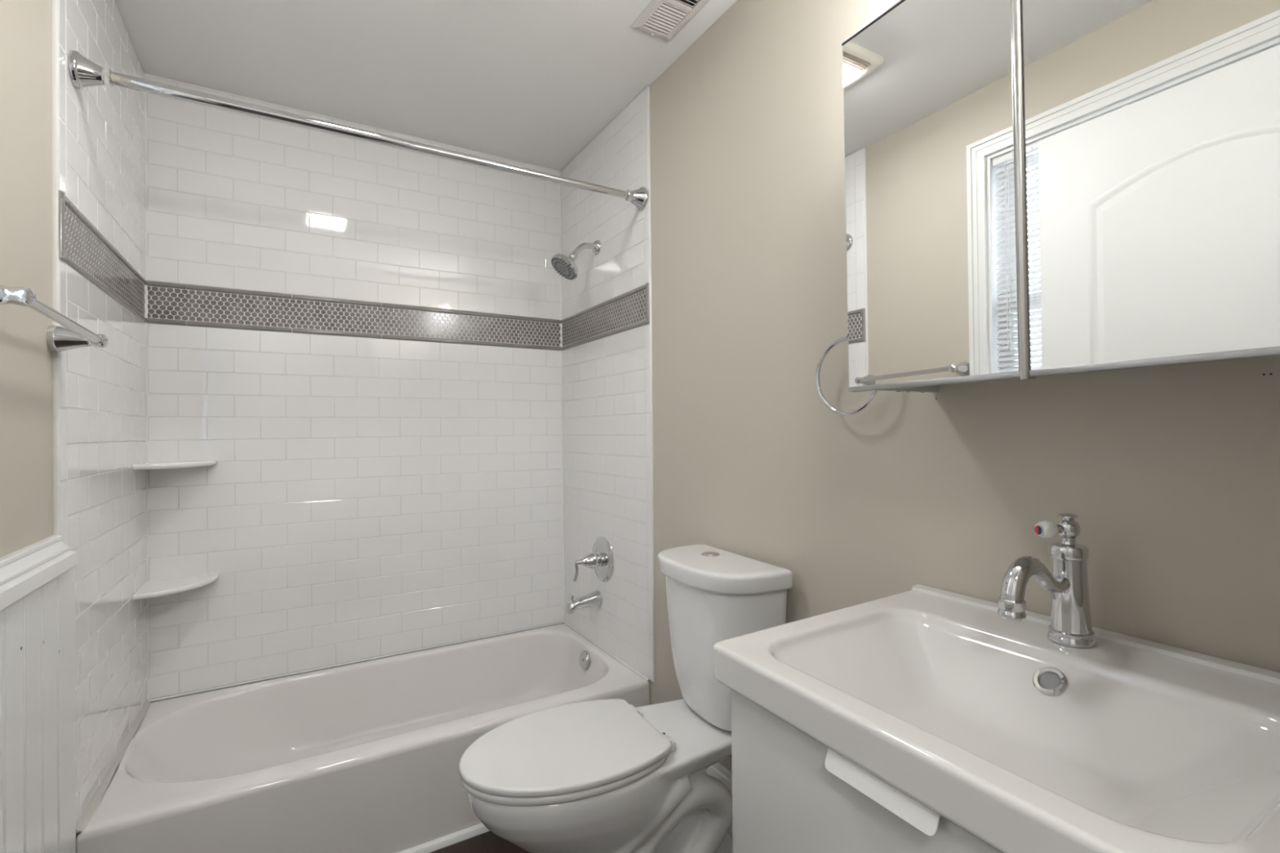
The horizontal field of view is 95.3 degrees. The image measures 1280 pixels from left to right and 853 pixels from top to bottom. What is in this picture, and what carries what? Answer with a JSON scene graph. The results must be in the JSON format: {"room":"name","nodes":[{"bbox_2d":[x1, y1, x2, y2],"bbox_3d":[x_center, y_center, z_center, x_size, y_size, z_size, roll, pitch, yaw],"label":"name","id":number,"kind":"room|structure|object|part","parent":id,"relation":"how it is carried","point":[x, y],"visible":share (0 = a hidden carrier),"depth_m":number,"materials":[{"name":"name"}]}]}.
{"room":"bathroom","nodes":[
{"label":"bathroom","id":0,"kind":"room"},
{"bbox_2d":[0,0,146,839],"bbox_3d":[-1.096,0.008,0.883,0.141,2.445,2.760,0,0,-31],"label":"wall","id":1,"kind":"structure","parent":0,"point":[73,421],"depth_m":1.37,"materials":[{"name":"white tile"}]},
{"bbox_2d":[0,566,75,852],"bbox_3d":[-0.815,0.753,0.549,0.026,0.945,1.675,0,0,-31],"label":"wainscoting","id":2,"kind":"structure","parent":1,"relation":"attached to","point":[37,750],"depth_m":1.09,"materials":[{"name":"white paint"}]},
{"bbox_2d":[0,534,77,611],"bbox_3d":[-0.805,0.255,0.540,0.038,0.067,1.637,0,0,-31],"label":"trim","id":3,"kind":"structure","parent":1,"relation":"attached to","point":[23,571],"depth_m":1.07,"materials":[{"name":"white paint"}]},
{"bbox_2d":[0,284,108,351],"bbox_3d":[-1.092,-0.194,1.069,0.091,0.056,0.476,0,-2,-31],"label":"towel bar","id":4,"kind":"object","parent":1,"relation":"attached to","point":[59,339],"visible":1,"depth_m":1.13,"materials":[{"name":"silver metal"}]},
{"bbox_3d":[-0.985,-0.201,0.889,0.091,0.056,0.056,0,-2,-31],"label":"post","id":5,"kind":"part","parent":4,"relation":"part of","materials":[{"name":"silver metal"}]},
{"bbox_3d":[-1.200,-0.186,1.249,0.091,0.056,0.056,0,-2,-31],"label":"post","id":6,"kind":"part","parent":4,"relation":"part of","materials":[{"name":"silver metal"}]},
{"bbox_2d":[132,459,217,470],"bbox_3d":[-1.535,0.127,1.938,0.197,0.018,0.197,0,0,-31],"label":"corner shelf","id":7,"kind":"object","parent":1,"relation":"attached to","point":[184,464],"visible":1,"depth_m":1.89,"materials":[{"name":"white ceramic"}]},
{"bbox_2d":[132,573,219,599],"bbox_3d":[-1.528,0.530,1.934,0.200,0.018,0.200,0,0,-31],"label":"corner shelf","id":8,"kind":"object","parent":1,"relation":"attached to","point":[152,588],"visible":1,"depth_m":1.92,"materials":[{"name":"white ceramic"}]},
{"bbox_2d":[68,49,648,210],"bbox_3d":[-0.643,-0.821,1.723,1.518,0.080,0.080,0,0,-31],"label":"shower curtain rod","id":9,"kind":"object","parent":1,"relation":"attached to","point":[84,73],"visible":1,"depth_m":1.56,"materials":[{"name":"silver metal"}]},
{"bbox_2d":[143,72,564,702],"bbox_3d":[-1.056,0.019,2.423,1.537,2.445,0.156,0,0,-31],"label":"wall","id":10,"kind":"structure","parent":0,"point":[363,340],"depth_m":2.27,"materials":[{"name":"white tile"}]},
{"bbox_2d":[114,0,737,170],"bbox_3d":[-0.165,-1.266,0.559,3.300,0.080,4.300,0,0,-31],"label":"ceiling","id":11,"kind":"structure","parent":0,"point":[531,82],"depth_m":1.92,"materials":[{"name":"white paint"}]},
{"bbox_2d":[631,0,709,41],"bbox_3d":[0.111,-1.215,1.679,0.142,0.010,0.304,0,0,-31],"label":"ceiling vent","id":12,"kind":"object","parent":11,"relation":"in","point":[669,17],"visible":1,"depth_m":1.73,"materials":[{"name":"white paint"}]},
{"bbox_2d":[430,831,528,852],"bbox_3d":[-0.140,1.248,0.540,3.300,0.060,4.300,0,0,-31],"label":"floor","id":13,"kind":"structure","parent":0,"point":[488,842],"depth_m":1.71,"materials":[{"name":"brown wood"}]},
{"bbox_2d":[75,621,649,852],"bbox_3d":[-0.811,1.073,2.030,1.526,0.326,0.758,0,0,-31],"label":"bathtub","id":14,"kind":"object","parent":13,"relation":"on","point":[365,757],"visible":0.82,"depth_m":1.81,"materials":[{"name":"white ceramic"}]},
{"bbox_2d":[398,822,489,852],"bbox_3d":[-0.614,1.222,1.692,1.475,0.020,0.019,0,0,-31],"label":"trim","id":15,"kind":"structure","parent":14,"relation":"attached to","point":[460,836],"depth_m":1.72,"materials":[{"name":"white paint"}]},
{"bbox_3d":[-0.230,0.965,2.411,0.030,0.072,0.072,0,0,-31],"label":"overflow plate","id":16,"kind":"part","parent":14,"relation":"part of","materials":[{"name":"silver metal"}]},
{"bbox_2d":[458,543,793,852],"bbox_3d":[-0.049,0.790,1.453,0.775,0.869,0.413,0,0,-27],"label":"toilet","id":17,"kind":"object","parent":13,"relation":"on","point":[601,775],"visible":0.95,"depth_m":1.40,"materials":[{"name":"white ceramic"},{"name":"white plastic"},{"name":"chrome"}]},
{"bbox_3d":[-0.195,0.775,1.378,0.442,0.017,0.356,0,0,-27],"label":"seat","id":18,"kind":"part","parent":17,"relation":"part of","materials":[{"name":"white plastic"}]},
{"bbox_3d":[-0.188,0.756,1.382,0.463,0.017,0.360,0,0,-27],"label":"lid","id":19,"kind":"part","parent":17,"relation":"part of","materials":[{"name":"white plastic"}]},
{"bbox_3d":[-0.040,1.004,1.455,0.759,0.440,0.352,0,0,-27],"label":"bowl","id":20,"kind":"part","parent":17,"relation":"part of","materials":[{"name":"white ceramic"}]},
{"bbox_3d":[0.192,0.383,1.582,0.222,0.050,0.413,0,0,-27],"label":"tank lid","id":21,"kind":"part","parent":17,"relation":"part of","materials":[{"name":"white ceramic"}]},
{"bbox_3d":[0.201,0.595,1.584,0.200,0.376,0.376,0,0,-27],"label":"tank","id":22,"kind":"part","parent":17,"relation":"part of","materials":[{"name":"white ceramic"}]},
{"bbox_2d":[560,0,1279,773],"bbox_3d":[0.328,0.000,1.732,0.163,2.445,2.760,0,0,-31],"label":"wall","id":23,"kind":"structure","parent":0,"point":[704,317],"depth_m":1.45,"materials":[{"name":"beige paint"}]},
{"bbox_2d":[551,240,600,279],"bbox_3d":[-0.261,-0.686,2.373,0.203,0.178,0.125,0,0,-31],"label":"showerhead","id":24,"kind":"object","parent":23,"relation":"attached to","point":[565,265],"visible":1,"depth_m":2.35,"materials":[{"name":"silver metal"}]},
{"bbox_3d":[-0.227,-0.724,2.397,0.119,0.072,0.026,0,-1,-33],"label":"shower arm","id":25,"kind":"part","parent":24,"relation":"part of","materials":[{"name":"silver metal"}]},
{"bbox_2d":[566,590,601,614],"bbox_3d":[-0.231,0.721,2.396,0.138,0.076,0.062,0,0,-31],"label":"tub spout","id":26,"kind":"object","parent":23,"relation":"attached to","point":[593,599],"visible":1,"depth_m":2.38,"materials":[{"name":"silver metal"}]},
{"bbox_2d":[573,536,613,582],"bbox_3d":[-0.207,0.545,2.360,0.133,0.184,0.184,0,0,-31],"label":"shower valve","id":27,"kind":"object","parent":23,"relation":"attached to","point":[602,558],"visible":1,"depth_m":2.35,"materials":[{"name":"silver metal"}]},
{"bbox_3d":[-0.257,0.579,2.336,0.024,0.085,0.016,-1,0,7],"label":"lever","id":28,"kind":"part","parent":27,"relation":"part of","materials":[{"name":"silver metal"}]},
{"bbox_3d":[-0.209,0.545,2.359,0.112,0.061,0.061,0,0,-31],"label":"handle","id":29,"kind":"part","parent":27,"relation":"part of","materials":[{"name":"silver metal"}]},
{"bbox_2d":[706,762,733,840],"bbox_3d":[0.478,1.114,1.331,0.030,0.208,1.703,0,0,-31],"label":"baseboard","id":30,"kind":"structure","parent":23,"relation":"attached to","point":[717,771],"depth_m":1.73,"materials":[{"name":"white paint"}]},
{"bbox_2d":[815,333,877,414],"bbox_3d":[0.473,-0.124,1.303,0.054,0.196,0.174,0,0,-31],"label":"towel ring","id":31,"kind":"object","parent":23,"relation":"attached to","point":[830,346],"visible":0.58,"depth_m":1.32,"materials":[{"name":"silver metal"}]},
{"bbox_2d":[731,689,1001,852],"bbox_3d":[0.501,0.654,0.780,0.525,0.520,0.584,0,0,-30],"label":"vanity cabinet","id":32,"kind":"object","parent":23,"relation":"attached to","point":[792,793],"visible":0.35,"depth_m":0.77,"materials":[{"name":"grey paint"}]},
{"bbox_3d":[0.281,0.410,0.671,0.037,0.029,0.148,0,0,-30],"label":"handle","id":33,"kind":"part","parent":32,"relation":"part of","materials":[{"name":"white"}]},
{"bbox_2d":[713,584,1279,852],"bbox_3d":[0.499,0.382,0.788,0.527,0.110,0.635,-2,0,-30],"label":"sink","id":34,"kind":"object","parent":32,"relation":"in","point":[1020,739],"visible":1,"depth_m":0.75,"materials":[{"name":"white ceramic"}]},
{"bbox_2d":[997,512,1096,648],"bbox_3d":[0.601,0.231,0.858,0.187,0.194,0.062,-2,0,-31],"label":"faucet","id":35,"kind":"object","parent":34,"relation":"on","point":[1070,625],"visible":1,"depth_m":0.87,"materials":[{"name":"silver metal"}]},
{"bbox_3d":[0.582,0.220,0.856,0.144,0.063,0.029,0,0,-25],"label":"spout","id":36,"kind":"part","parent":35,"relation":"part of","materials":[{"name":"silver metal"}]},
{"bbox_3d":[0.619,0.157,0.886,0.028,0.028,0.028,-1,0,-5],"label":"knob","id":37,"kind":"part","parent":35,"relation":"part of","materials":[{"name":"white ceramic"}]},
{"bbox_3d":[0.636,0.156,0.888,0.014,0.015,0.015,-1,0,-5],"label":"handle stem","id":38,"kind":"part","parent":35,"relation":"part of","materials":[{"name":"silver metal"}]},
{"bbox_2d":[841,0,1279,392],"bbox_3d":[0.622,-0.385,0.849,0.244,0.642,0.604,0,-1,-30],"label":"upper cabinet","id":39,"kind":"object","parent":23,"relation":"attached to","point":[1034,188],"visible":1,"depth_m":0.76,"materials":[{"name":"grey paint"}]},
{"bbox_2d":[842,0,1019,387],"bbox_3d":[0.445,-0.384,0.928,0.005,0.622,0.286,0,-1,-30],"label":"mirror glass","id":40,"kind":"object","parent":39,"relation":"on","point":[930,178],"depth_m":0.91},
{"bbox_3d":[0.452,-0.382,0.932,0.014,0.634,0.288,0,-1,-30],"label":"mirror door","id":41,"kind":"part","parent":39,"relation":"part of","materials":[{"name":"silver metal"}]},
{"bbox_2d":[1022,0,1279,369],"bbox_3d":[0.600,-0.390,0.662,0.005,0.622,0.301,0,-1,-30],"label":"mirror glass","id":42,"kind":"object","parent":39,"relation":"on","point":[1153,126],"depth_m":0.67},
{"bbox_3d":[0.608,-0.388,0.666,0.014,0.634,0.304,0,-1,-30],"label":"mirror door","id":43,"kind":"part","parent":39,"relation":"part of","materials":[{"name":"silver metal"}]}
]}

